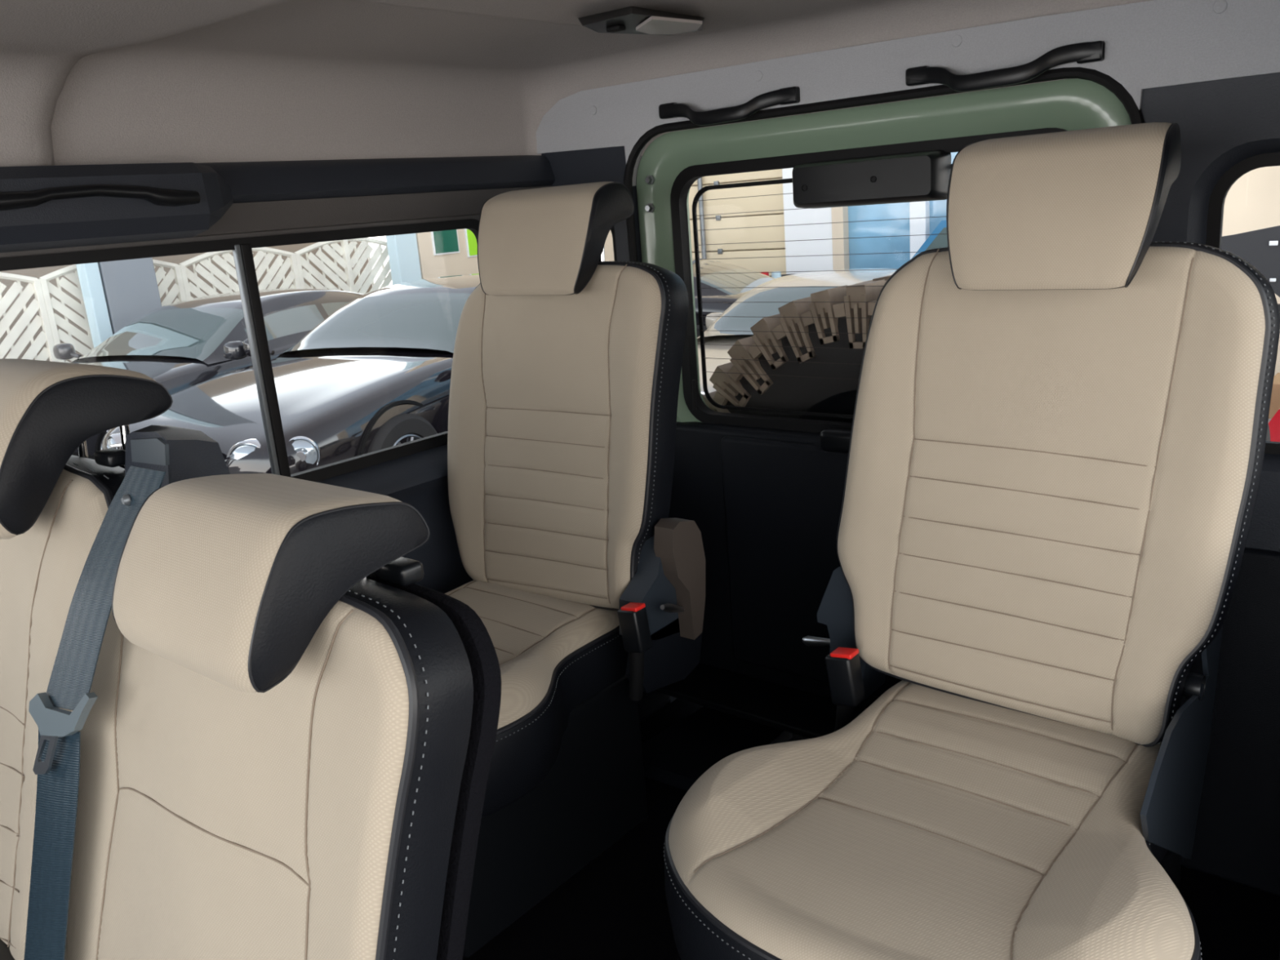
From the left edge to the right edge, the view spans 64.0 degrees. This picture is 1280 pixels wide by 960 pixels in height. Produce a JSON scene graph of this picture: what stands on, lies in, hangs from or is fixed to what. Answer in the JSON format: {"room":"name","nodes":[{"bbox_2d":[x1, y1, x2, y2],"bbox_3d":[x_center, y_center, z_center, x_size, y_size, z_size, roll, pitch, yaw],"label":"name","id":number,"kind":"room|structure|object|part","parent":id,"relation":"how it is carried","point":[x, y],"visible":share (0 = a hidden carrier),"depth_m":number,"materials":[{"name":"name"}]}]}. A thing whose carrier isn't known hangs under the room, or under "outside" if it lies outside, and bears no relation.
{"room":"vehicle interior","nodes":[
{"label":"vehicle interior","id":0,"kind":"room"},
{"bbox_2d":[0,214,479,257],"bbox_3d":[-1.080,0.155,1.322,0.012,1.420,2.900,8,20,39],"label":"wall","id":1,"kind":"structure","parent":0,"point":[33,252],"depth_m":1.69,"materials":[{"name":"grey plastic"}]},
{"bbox_2d":[0,162,233,253],"bbox_3d":[-1.105,-0.262,1.077,0.088,0.110,1.515,8,20,39],"label":"housing","id":2,"kind":"object","parent":1,"relation":"attached to","point":[42,207],"visible":1,"depth_m":1.45,"materials":[{"name":"grey plastic"}]},
{"bbox_3d":[-0.785,-0.384,1.398,0.024,0.035,0.379,8,20,39],"label":"handle","id":3,"kind":"part","parent":2,"relation":"part of","materials":[{"name":"black plastic"}]},
{"bbox_2d":[0,0,293,166],"bbox_3d":[-0.818,-0.217,0.309,1.597,0.184,2.000,8,20,39],"label":"headliner","id":4,"kind":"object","parent":1,"relation":"attached to","point":[42,41],"depth_m":1.25,"materials":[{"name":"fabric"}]},
{"bbox_2d":[0,218,479,482],"bbox_3d":[-0.884,-0.102,1.502,0.021,0.440,1.840,8,20,39],"label":"window","id":5,"kind":"structure","parent":1,"relation":"in","point":[242,247],"depth_m":1.77,"materials":[{"name":"black rubber"}]},
{"bbox_2d":[192,186,551,237],"bbox_3d":[-1.104,-0.258,1.179,0.046,0.050,2.865,8,20,39],"label":"trim","id":6,"kind":"structure","parent":1,"relation":"attached to","point":[273,215],"depth_m":1.84,"materials":[{"name":"grey plastic"}]},
{"bbox_2d":[198,155,555,203],"bbox_3d":[-1.106,-0.309,1.156,0.057,0.072,2.855,8,20,39],"label":"trim","id":7,"kind":"structure","parent":1,"relation":"attached to","point":[271,180],"depth_m":1.85,"materials":[{"name":"grey plastic"}]},
{"bbox_2d":[316,444,473,593],"bbox_3d":[-1.031,0.520,1.380,0.074,0.680,2.865,8,20,39],"label":"trim","id":8,"kind":"structure","parent":1,"relation":"attached to","point":[420,480],"depth_m":2.04,"materials":[{"name":"grey plastic"}]},
{"bbox_2d":[50,0,1152,165],"bbox_3d":[-0.503,-0.328,0.642,1.612,0.195,2.872,8,20,39],"label":"ceiling","id":9,"kind":"structure","parent":0,"point":[295,80],"depth_m":1.70,"materials":[{"name":"fabric"}]},
{"bbox_2d":[577,6,704,35],"bbox_3d":[0.004,-0.672,1.497,0.178,0.052,0.374,-3,15,6],"label":"dome lamp","id":10,"kind":"object","parent":9,"relation":"attached to","point":[630,20],"visible":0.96,"depth_m":1.40,"materials":[{"name":"black plastic"}]},
{"bbox_2d":[606,25,626,32],"bbox_3d":[-0.033,-0.621,1.409,0.024,0.006,0.016,8,20,39],"label":"switch","id":11,"kind":"object","parent":10,"relation":"attached to","point":[611,28],"depth_m":1.40,"materials":[{"name":"black plastic"}]},
{"bbox_2d":[462,698,1279,959],"bbox_3d":[-0.378,0.939,1.019,1.660,0.040,2.950,8,20,39],"label":"floor","id":12,"kind":"structure","parent":0,"point":[615,907],"depth_m":1.65,"materials":[{"name":"black carpet"}]},
{"bbox_2d":[0,358,173,959],"bbox_3d":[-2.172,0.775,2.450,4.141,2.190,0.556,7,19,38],"label":"seat","id":13,"kind":"object","parent":12,"relation":"on","point":[55,500],"visible":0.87,"depth_m":1.12,"materials":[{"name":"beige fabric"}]},
{"bbox_3d":[-0.823,0.738,1.204,0.500,0.320,0.360,8,20,39],"label":"frame","id":14,"kind":"part","parent":13,"relation":"part of","materials":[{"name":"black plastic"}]},
{"bbox_3d":[-0.674,-0.050,1.235,0.010,0.121,0.020,8,20,39],"label":"headrest post","id":15,"kind":"part","parent":13,"relation":"part of","materials":[{"name":"silver metal"}]},
{"bbox_3d":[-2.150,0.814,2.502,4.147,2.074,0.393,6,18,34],"label":"panel","id":16,"kind":"part","parent":13,"relation":"part of","materials":[{"name":"black"}]},
{"bbox_3d":[-0.581,-0.037,1.160,0.010,0.121,0.020,8,20,39],"label":"headrest post","id":17,"kind":"part","parent":13,"relation":"part of","materials":[{"name":"silver metal"}]},
{"bbox_2d":[124,425,230,487],"bbox_3d":[-0.438,-0.032,1.044,0.223,0.067,0.084,8,20,39],"label":"mount","id":18,"kind":"object","parent":13,"relation":"attached to","point":[182,453],"visible":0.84,"depth_m":1.00,"materials":[{"name":"grey plastic"}]},
{"bbox_3d":[-0.500,-0.030,1.044,0.082,0.031,0.004,8,20,39],"label":"plate","id":19,"kind":"part","parent":18,"relation":"part of","materials":[{"name":"grey plastic"}]},
{"bbox_2d":[64,473,501,959],"bbox_3d":[-0.499,0.473,0.943,0.771,0.916,0.519,8,20,39],"label":"seat","id":20,"kind":"object","parent":12,"relation":"on","point":[287,739],"visible":0.85,"depth_m":0.83,"materials":[{"name":"beige leather"},{"name":"black leather"},{"name":"black plastic"}]},
{"bbox_2d":[23,465,165,959],"bbox_3d":[-0.566,0.351,1.060,0.357,0.748,0.115,-4,15,2],"label":"belt","id":21,"kind":"object","parent":20,"relation":"attached to","point":[56,766],"visible":0.93,"depth_m":1.04,"materials":[{"name":"blue woven fabric webbing"},{"name":"grey plastic"},{"name":"steel"}]},
{"bbox_3d":[-0.611,0.282,1.054,0.055,0.055,0.014,6,18,34],"label":"tongue plate","id":22,"kind":"part","parent":21,"relation":"part of","materials":[{"name":"silver metal"}]},
{"bbox_3d":[-0.437,0.433,1.051,0.746,0.752,0.213,5,18,32],"label":"panel","id":23,"kind":"part","parent":20,"relation":"part of","materials":[{"name":"black leather"}]},
{"bbox_2d":[444,181,705,958],"bbox_3d":[-0.303,0.114,1.704,0.605,1.135,0.699,8,20,39],"label":"seat","id":24,"kind":"object","parent":12,"relation":"on","point":[567,360],"visible":0.73,"depth_m":1.74,"materials":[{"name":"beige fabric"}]},
{"bbox_2d":[444,580,619,728],"bbox_3d":[-0.335,0.274,1.721,0.553,0.057,0.586,8,20,39],"label":"seat cushion","id":25,"kind":"object","parent":24,"relation":"on","point":[538,631],"depth_m":1.74,"materials":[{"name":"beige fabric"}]},
{"bbox_3d":[-0.328,0.364,1.745,0.569,0.136,0.603,8,20,39],"label":"panel","id":26,"kind":"part","parent":24,"relation":"part of","materials":[{"name":"black leather"}]},
{"bbox_3d":[-0.288,0.518,1.820,0.400,0.300,0.450,8,20,39],"label":"frame","id":27,"kind":"part","parent":24,"relation":"part of","materials":[{"name":"black plastic"}]},
{"bbox_3d":[-0.066,-0.381,1.753,0.012,0.151,0.022,8,20,39],"label":"headrest post","id":28,"kind":"part","parent":24,"relation":"part of","materials":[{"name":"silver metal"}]},
{"bbox_2d":[617,602,653,701],"bbox_3d":[-0.006,0.285,1.686,0.056,0.178,0.038,8,20,39],"label":"belt buckle","id":29,"kind":"object","parent":24,"relation":"on","point":[633,617],"visible":1,"depth_m":1.66,"materials":[{"name":"black plastic"}]},
{"bbox_3d":[-0.145,-0.081,1.859,0.534,0.609,0.166,8,20,39],"label":"panel","id":30,"kind":"part","parent":24,"relation":"part of","materials":[{"name":"black"}]},
{"bbox_3d":[0.045,0.298,1.774,0.030,0.118,0.185,8,20,39],"label":"frame","id":31,"kind":"part","parent":24,"relation":"part of","materials":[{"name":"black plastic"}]},
{"bbox_3d":[0.055,0.214,1.706,0.016,0.050,0.095,2,16,23],"label":"release lever","id":32,"kind":"part","parent":24,"relation":"part of","materials":[{"name":"silver metal"}]},
{"bbox_2d":[663,122,1279,959],"bbox_3d":[0.344,0.201,1.181,0.622,1.140,0.705,8,20,39],"label":"seat","id":33,"kind":"object","parent":12,"relation":"on","point":[1060,426],"visible":1,"depth_m":1.20,"materials":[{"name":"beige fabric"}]},
{"bbox_3d":[0.270,0.246,1.554,0.050,0.019,0.016,8,20,39],"label":"release lever","id":34,"kind":"part","parent":33,"relation":"part of","materials":[{"name":"silver metal"}]},
{"bbox_2d":[825,647,865,731],"bbox_3d":[0.291,0.321,1.456,0.056,0.178,0.038,8,20,39],"label":"belt buckle","id":35,"kind":"object","parent":33,"relation":"attached to","point":[843,668],"visible":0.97,"depth_m":1.43,"materials":[{"name":"black plastic"}]},
{"bbox_2d":[668,680,1194,959],"bbox_3d":[0.344,0.369,1.169,0.553,0.057,0.586,8,20,39],"label":"seat cushion","id":36,"kind":"object","parent":33,"relation":"on","point":[948,820],"depth_m":1.12,"materials":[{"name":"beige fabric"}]},
{"bbox_3d":[0.351,0.459,1.194,0.569,0.136,0.603,8,20,39],"label":"panel","id":37,"kind":"part","parent":33,"relation":"part of","materials":[{"name":"black"}]},
{"bbox_3d":[0.391,0.612,1.268,0.400,0.300,0.450,8,20,39],"label":"frame","id":38,"kind":"part","parent":33,"relation":"part of","materials":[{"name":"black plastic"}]},
{"bbox_3d":[0.507,0.003,1.328,0.519,0.602,0.165,8,20,39],"label":"panel","id":39,"kind":"part","parent":33,"relation":"part of","materials":[{"name":"black"}]},
{"bbox_2d":[541,72,1279,702],"bbox_3d":[0.478,-0.030,1.891,1.680,1.239,0.085,8,20,39],"label":"panel","id":40,"kind":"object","parent":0,"point":[1223,123],"depth_m":1.44,"materials":[{"name":"grey plastic"}]},
{"bbox_2d":[345,0,874,35],"bbox_3d":[-0.558,-0.404,0.615,0.680,0.024,2.800,8,20,39],"label":"trim","id":41,"kind":"structure","parent":40,"relation":"attached to","point":[719,15],"depth_m":1.43,"materials":[{"name":"fabric"}]},
{"bbox_2d":[610,225,617,261],"bbox_3d":[-0.088,-0.383,2.258,0.158,0.423,0.020,8,20,39],"label":"window","id":42,"kind":"structure","parent":40,"relation":"in","point":[612,229],"depth_m":2.17,"materials":[{"name":"black rubber"}]},
{"bbox_2d":[638,690,670,721],"bbox_3d":[-0.128,0.302,2.263,0.250,0.500,0.310,8,20,39],"label":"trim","id":43,"kind":"structure","parent":40,"relation":"attached to","point":[652,701],"depth_m":2.29,"materials":[{"name":"black plastic"}]},
{"bbox_2d":[653,662,866,738],"bbox_3d":[0.374,0.467,1.976,0.960,0.015,0.140,8,20,39],"label":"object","id":44,"kind":"structure","parent":40,"relation":"attached to","point":[797,712],"depth_m":2.07,"materials":[{"name":"black plastic"}]},
{"bbox_2d":[623,66,1144,708],"bbox_3d":[0.393,-0.062,1.909,0.977,1.224,0.120,8,20,39],"label":"door","id":45,"kind":"structure","parent":40,"relation":"in","point":[763,494],"depth_m":1.98,"materials":[{"name":"green paint"}]},
{"bbox_2d":[702,275,891,422],"bbox_3d":[0.543,0.043,2.135,0.918,0.918,0.272,8,20,39],"label":"wheel","id":46,"kind":"object","parent":45,"relation":"attached to","point":[811,394],"visible":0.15,"depth_m":2.06,"materials":[{"name":"grey rubber"}]},
{"bbox_3d":[0.389,-0.512,1.752,0.272,0.081,0.062,8,20,39],"label":"wiper motor","id":47,"kind":"part","parent":45,"relation":"part of","materials":[{"name":"black plastic"}]},
{"bbox_3d":[0.411,-0.076,1.928,0.944,1.178,0.063,8,20,39],"label":"frame","id":48,"kind":"part","parent":45,"relation":"part of","materials":[{"name":"green paint"}]},
{"bbox_2d":[1161,547,1279,896],"bbox_3d":[0.935,0.373,1.569,0.405,0.560,0.022,8,20,39],"label":"trim","id":49,"kind":"structure","parent":40,"relation":"attached to","point":[1237,838],"depth_m":1.57,"materials":[{"name":"black plastic"}]},
{"bbox_2d":[1205,151,1279,453],"bbox_3d":[0.900,-0.246,1.456,0.178,0.423,0.020,8,20,39],"label":"window","id":50,"kind":"structure","parent":40,"relation":"in","point":[1217,198],"depth_m":1.45,"materials":[{"name":"black rubber"}]},
{"bbox_3d":[0.373,-0.717,1.771,0.964,0.200,0.050,8,20,39],"label":"wall","id":51,"kind":"structure","parent":0,"visible":0},
{"bbox_2d":[658,86,799,125],"bbox_3d":[0.149,-0.673,1.859,0.302,0.051,0.050,8,20,39],"label":"grab rail","id":52,"kind":"object","parent":51,"relation":"attached to","point":[788,95],"visible":1,"depth_m":1.82,"materials":[{"name":"black plastic"}]},
{"bbox_2d":[536,0,1279,186],"bbox_3d":[0.417,-0.632,1.707,1.633,0.194,0.052,8,20,39],"label":"trim","id":53,"kind":"structure","parent":51,"relation":"attached to","point":[1154,43],"depth_m":1.58,"materials":[{"name":"plastic"}]},
{"bbox_2d":[590,0,1227,115],"bbox_3d":[0.339,-0.695,1.716,1.143,0.036,0.002,8,20,39],"label":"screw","id":54,"kind":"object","parent":51,"relation":"attached to","point":[1219,6],"depth_m":1.59,"materials":[{"name":"plastic"}]},
{"bbox_2d":[905,40,1105,92],"bbox_3d":[0.537,-0.616,1.545,0.298,0.050,0.050,8,20,39],"label":"grab rail","id":55,"kind":"object","parent":51,"relation":"attached to","point":[1086,52],"visible":1,"depth_m":1.51,"materials":[{"name":"black plastic"}]},
{"label":"outside","id":56,"kind":"structure","parent":0,"visible":0},
{"bbox_3d":[1.268,0.948,3.318,30.000,0.050,22.000,8,20,39],"label":"ground","id":57,"kind":"structure","parent":56,"visible":0},
{"bbox_2d":[0,271,57,361],"bbox_3d":[-5.975,-1.022,9.219,0.070,1.689,1.360,8,20,39],"label":"fence panel","id":58,"kind":"object","parent":57,"relation":"on","point":[34,286],"visible":0.39,"depth_m":9.48,"materials":[{"name":"white wood"}]},
{"bbox_2d":[75,262,112,348],"bbox_3d":[-5.184,-2.048,9.585,0.180,3.450,0.130,8,20,39],"label":"column","id":59,"kind":"structure","parent":57,"relation":"on","point":[89,275],"depth_m":9.63,"materials":[{"name":"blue paint"}]},
{"bbox_2d":[39,259,186,363],"bbox_3d":[-5.117,-1.361,10.215,0.070,1.689,1.355,8,20,39],"label":"fence panel","id":60,"kind":"object","parent":57,"relation":"on","point":[178,288],"visible":0.26,"depth_m":9.79,"materials":[{"name":"white wood"}]},
{"bbox_2d":[97,257,161,334],"bbox_3d":[-4.972,-2.131,9.832,0.180,3.450,0.500,8,20,39],"label":"wall","id":61,"kind":"structure","parent":57,"relation":"on","point":[130,286],"depth_m":9.82,"materials":[{"name":"white paint"}]},
{"bbox_2d":[0,241,372,363],"bbox_3d":[-7.724,-1.782,10.125,0.200,3.050,12.000,8,20,39],"label":"fence","id":62,"kind":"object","parent":57,"relation":"on","point":[37,273],"depth_m":12.30,"materials":[{"name":"beige"}]},
{"bbox_2d":[53,288,364,455],"bbox_3d":[-3.725,-0.882,8.963,2.260,1.406,4.796,3,17,27],"label":"car","id":63,"kind":"object","parent":57,"relation":"on","point":[180,345],"visible":0.12,"depth_m":8.48,"materials":[{"name":"grey paint"}]},
{"bbox_2d":[53,342,81,359],"bbox_3d":[-4.938,-1.105,8.811,0.232,0.140,0.154,8,20,39],"label":"mirror","id":64,"kind":"object","parent":63,"relation":"attached to","point":[64,351],"depth_m":8.78,"materials":[{"name":"grey paint"}]},
{"bbox_2d":[223,341,247,359],"bbox_3d":[-3.134,-1.000,7.887,0.241,0.140,0.149,8,20,39],"label":"mirror","id":65,"kind":"object","parent":63,"relation":"attached to","point":[233,350],"depth_m":7.81,"materials":[{"name":"grey paint"}]},
{"bbox_2d":[178,247,301,299],"bbox_3d":[-4.263,-1.698,11.208,0.070,1.689,1.350,8,20,39],"label":"fence panel","id":66,"kind":"object","parent":57,"relation":"on","point":[204,259],"visible":0.32,"depth_m":10.95,"materials":[{"name":"white wood"}]},
{"bbox_2d":[99,273,479,474],"bbox_3d":[-1.668,-0.787,7.921,2.320,1.446,4.796,3,17,27],"label":"car","id":67,"kind":"object","parent":57,"relation":"on","point":[374,375],"visible":0.33,"depth_m":6.54,"materials":[{"name":"black paint"}]},
{"bbox_2d":[106,443,121,449],"bbox_3d":[-2.747,-0.040,5.933,0.952,0.417,0.038,3,17,27],"label":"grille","id":68,"kind":"object","parent":67,"relation":"attached to","point":[118,446],"depth_m":6.07,"materials":[{"name":"silver metal"}]},
{"bbox_2d":[242,338,274,356],"bbox_3d":[-2.908,-1.010,7.783,0.232,0.140,0.154,8,20,39],"label":"mirror","id":69,"kind":"object","parent":67,"relation":"attached to","point":[246,346],"depth_m":7.76,"materials":[{"name":"black paint"}]},
{"bbox_3d":[-1.900,-0.130,5.729,0.076,0.076,0.015,-8,16,-13],"label":"lamp bulb","id":70,"kind":"part","parent":67,"relation":"part of","materials":[{"name":"silver metal"}]},
{"bbox_2d":[293,237,392,293],"bbox_3d":[-3.406,-2.037,12.205,0.070,1.689,1.365,8,20,39],"label":"fence panel","id":71,"kind":"object","parent":57,"relation":"on","point":[346,249],"visible":0.34,"depth_m":12.04,"materials":[{"name":"white wood"}]},
{"bbox_2d":[386,233,422,284],"bbox_3d":[-2.869,-2.962,12.276,0.180,3.450,0.320,8,20,39],"label":"column","id":72,"kind":"structure","parent":57,"relation":"on","point":[402,249],"depth_m":12.27,"materials":[{"name":"blue paint"}]},
{"bbox_2d":[416,228,479,279],"bbox_3d":[-1.723,-3.862,13.532,0.180,4.350,3.380,8,20,39],"label":"wall","id":73,"kind":"structure","parent":57,"relation":"on","point":[455,264],"depth_m":12.72,"materials":[{"name":"beige paint"}]},
{"bbox_2d":[431,229,459,255],"bbox_3d":[-2.407,-2.954,12.677,0.032,0.310,0.407,8,20,39],"label":"window","id":74,"kind":"structure","parent":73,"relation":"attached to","point":[446,242],"depth_m":12.65,"materials":[{"name":"white paint"}]},
{"bbox_2d":[464,228,477,257],"bbox_3d":[-2.122,-3.024,13.016,0.032,0.362,0.219,8,20,39],"label":"window","id":75,"kind":"structure","parent":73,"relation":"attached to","point":[470,238],"depth_m":12.97,"materials":[{"name":"green glass"}]},
{"bbox_2d":[692,257,774,343],"bbox_3d":[-0.169,-1.685,10.987,4.798,1.346,1.763,8,20,39],"label":"car","id":76,"kind":"object","parent":57,"relation":"on","point":[719,278],"visible":0.06,"depth_m":9.66,"materials":[{"name":"black paint"}]},
{"bbox_2d":[604,151,958,274],"bbox_3d":[4.378,-4.035,9.479,18.000,5.850,0.540,8,20,39],"label":"building","id":77,"kind":"structure","parent":57,"relation":"on","point":[864,246],"depth_m":11.40,"materials":[{"name":"white paint"}]},
{"bbox_2d":[688,168,786,275],"bbox_3d":[0.792,-3.512,12.509,2.276,3.880,0.180,8,20,39],"label":"door","id":78,"kind":"structure","parent":77,"relation":"attached to","point":[771,202],"depth_m":12.28,"materials":[{"name":"beige metal"}]},
{"bbox_3d":[0.735,-3.514,12.476,0.059,3.850,0.059,8,20,39],"label":"guide rail","id":79,"kind":"part","parent":78,"relation":"part of","materials":[{"name":"grey metal"}]},
{"bbox_3d":[0.829,-3.417,12.570,2.276,0.388,0.090,8,20,39],"label":"door","id":80,"kind":"part","parent":78,"relation":"part of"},
{"bbox_3d":[0.798,-3.802,12.466,2.276,0.388,0.090,8,20,39],"label":"door","id":81,"kind":"part","parent":78,"relation":"part of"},
{"bbox_3d":[0.860,-3.033,12.675,2.276,0.388,0.090,8,20,39],"label":"door","id":82,"kind":"part","parent":78,"relation":"part of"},
{"bbox_3d":[0.891,-2.648,12.779,2.276,0.388,0.090,8,20,39],"label":"door","id":83,"kind":"part","parent":78,"relation":"part of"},
{"bbox_3d":[2.830,-4.573,10.382,0.180,5.045,0.140,8,20,39],"label":"window post","id":84,"kind":"part","parent":77,"relation":"part of","materials":[{"name":"white paint"}]},
{"bbox_2d":[697,268,897,395],"bbox_3d":[1.411,-0.882,7.646,2.041,1.296,3.748,8,20,39],"label":"car","id":85,"kind":"object","parent":57,"relation":"on","point":[736,317],"visible":0.04,"depth_m":7.41,"materials":[{"name":"beige paint"}]},
{"bbox_2d":[705,312,722,328],"bbox_3d":[0.633,-1.246,8.063,0.237,0.140,0.140,8,20,39],"label":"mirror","id":86,"kind":"object","parent":85,"relation":"attached to","point":[709,321],"depth_m":8.04,"materials":[{"name":"beige paint"}]},
{"bbox_2d":[911,219,947,258],"bbox_3d":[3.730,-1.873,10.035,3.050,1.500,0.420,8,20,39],"label":"car","id":87,"kind":"object","parent":57,"relation":"on","point":[938,241],"visible":0.02,"depth_m":10.23,"materials":[{"name":"blue paint"}]},
{"bbox_2d":[1221,225,1279,441],"bbox_3d":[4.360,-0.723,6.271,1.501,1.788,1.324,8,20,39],"label":"car","id":88,"kind":"object","parent":57,"relation":"on","point":[1260,248],"visible":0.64,"depth_m":5.89,"materials":[{"name":"grey paint"}]},
{"bbox_2d":[1222,165,1279,375],"bbox_3d":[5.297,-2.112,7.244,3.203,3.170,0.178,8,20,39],"label":"building","id":89,"kind":"structure","parent":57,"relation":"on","point":[1252,202],"depth_m":7.83,"materials":[{"name":"beige paint"}]},
{"bbox_2d":[1266,422,1270,440],"bbox_3d":[1.418,-0.104,4.343,2.081,1.518,3.598,8,20,39],"label":"car","id":90,"kind":"object","parent":57,"relation":"on","point":[1268,437],"visible":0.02,"depth_m":4.80,"materials":[{"name":"paint"}]},
{"bbox_2d":[1268,372,1279,419],"bbox_3d":[4.747,-0.596,7.463,0.464,0.292,0.550,8,20,39],"label":"cardboard box","id":91,"kind":"object","parent":57,"relation":"on","point":[1275,397],"visible":0.27,"depth_m":7.34,"materials":[{"name":"brown cardboard"}]},
{"bbox_3d":[1.629,-1.353,11.147,0.752,0.234,0.752,8,20,39],"label":"tyre","id":92,"kind":"object","parent":57,"relation":"on","visible":0},
{"bbox_3d":[1.610,-1.587,11.083,0.752,0.234,0.752,8,20,39],"label":"tyre","id":93,"kind":"object","parent":92,"relation":"on","visible":0},
{"bbox_3d":[1.592,-1.822,11.020,0.752,0.234,0.752,8,20,39],"label":"tyre","id":94,"kind":"object","parent":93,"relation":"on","visible":0},
{"bbox_2d":[769,273,795,276],"bbox_3d":[1.573,-2.057,10.956,0.752,0.234,0.752,8,20,39],"label":"tyre","id":95,"kind":"object","parent":94,"relation":"on","point":[782,275],"visible":0.02,"depth_m":11.21,"materials":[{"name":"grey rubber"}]},
{"bbox_2d":[771,271,781,278],"bbox_3d":[1.426,-2.142,10.713,0.100,0.070,0.100,8,20,39],"label":"tin","id":96,"kind":"object","parent":95,"relation":"on","point":[775,275],"visible":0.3,"depth_m":10.67,"materials":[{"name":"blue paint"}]}
]}

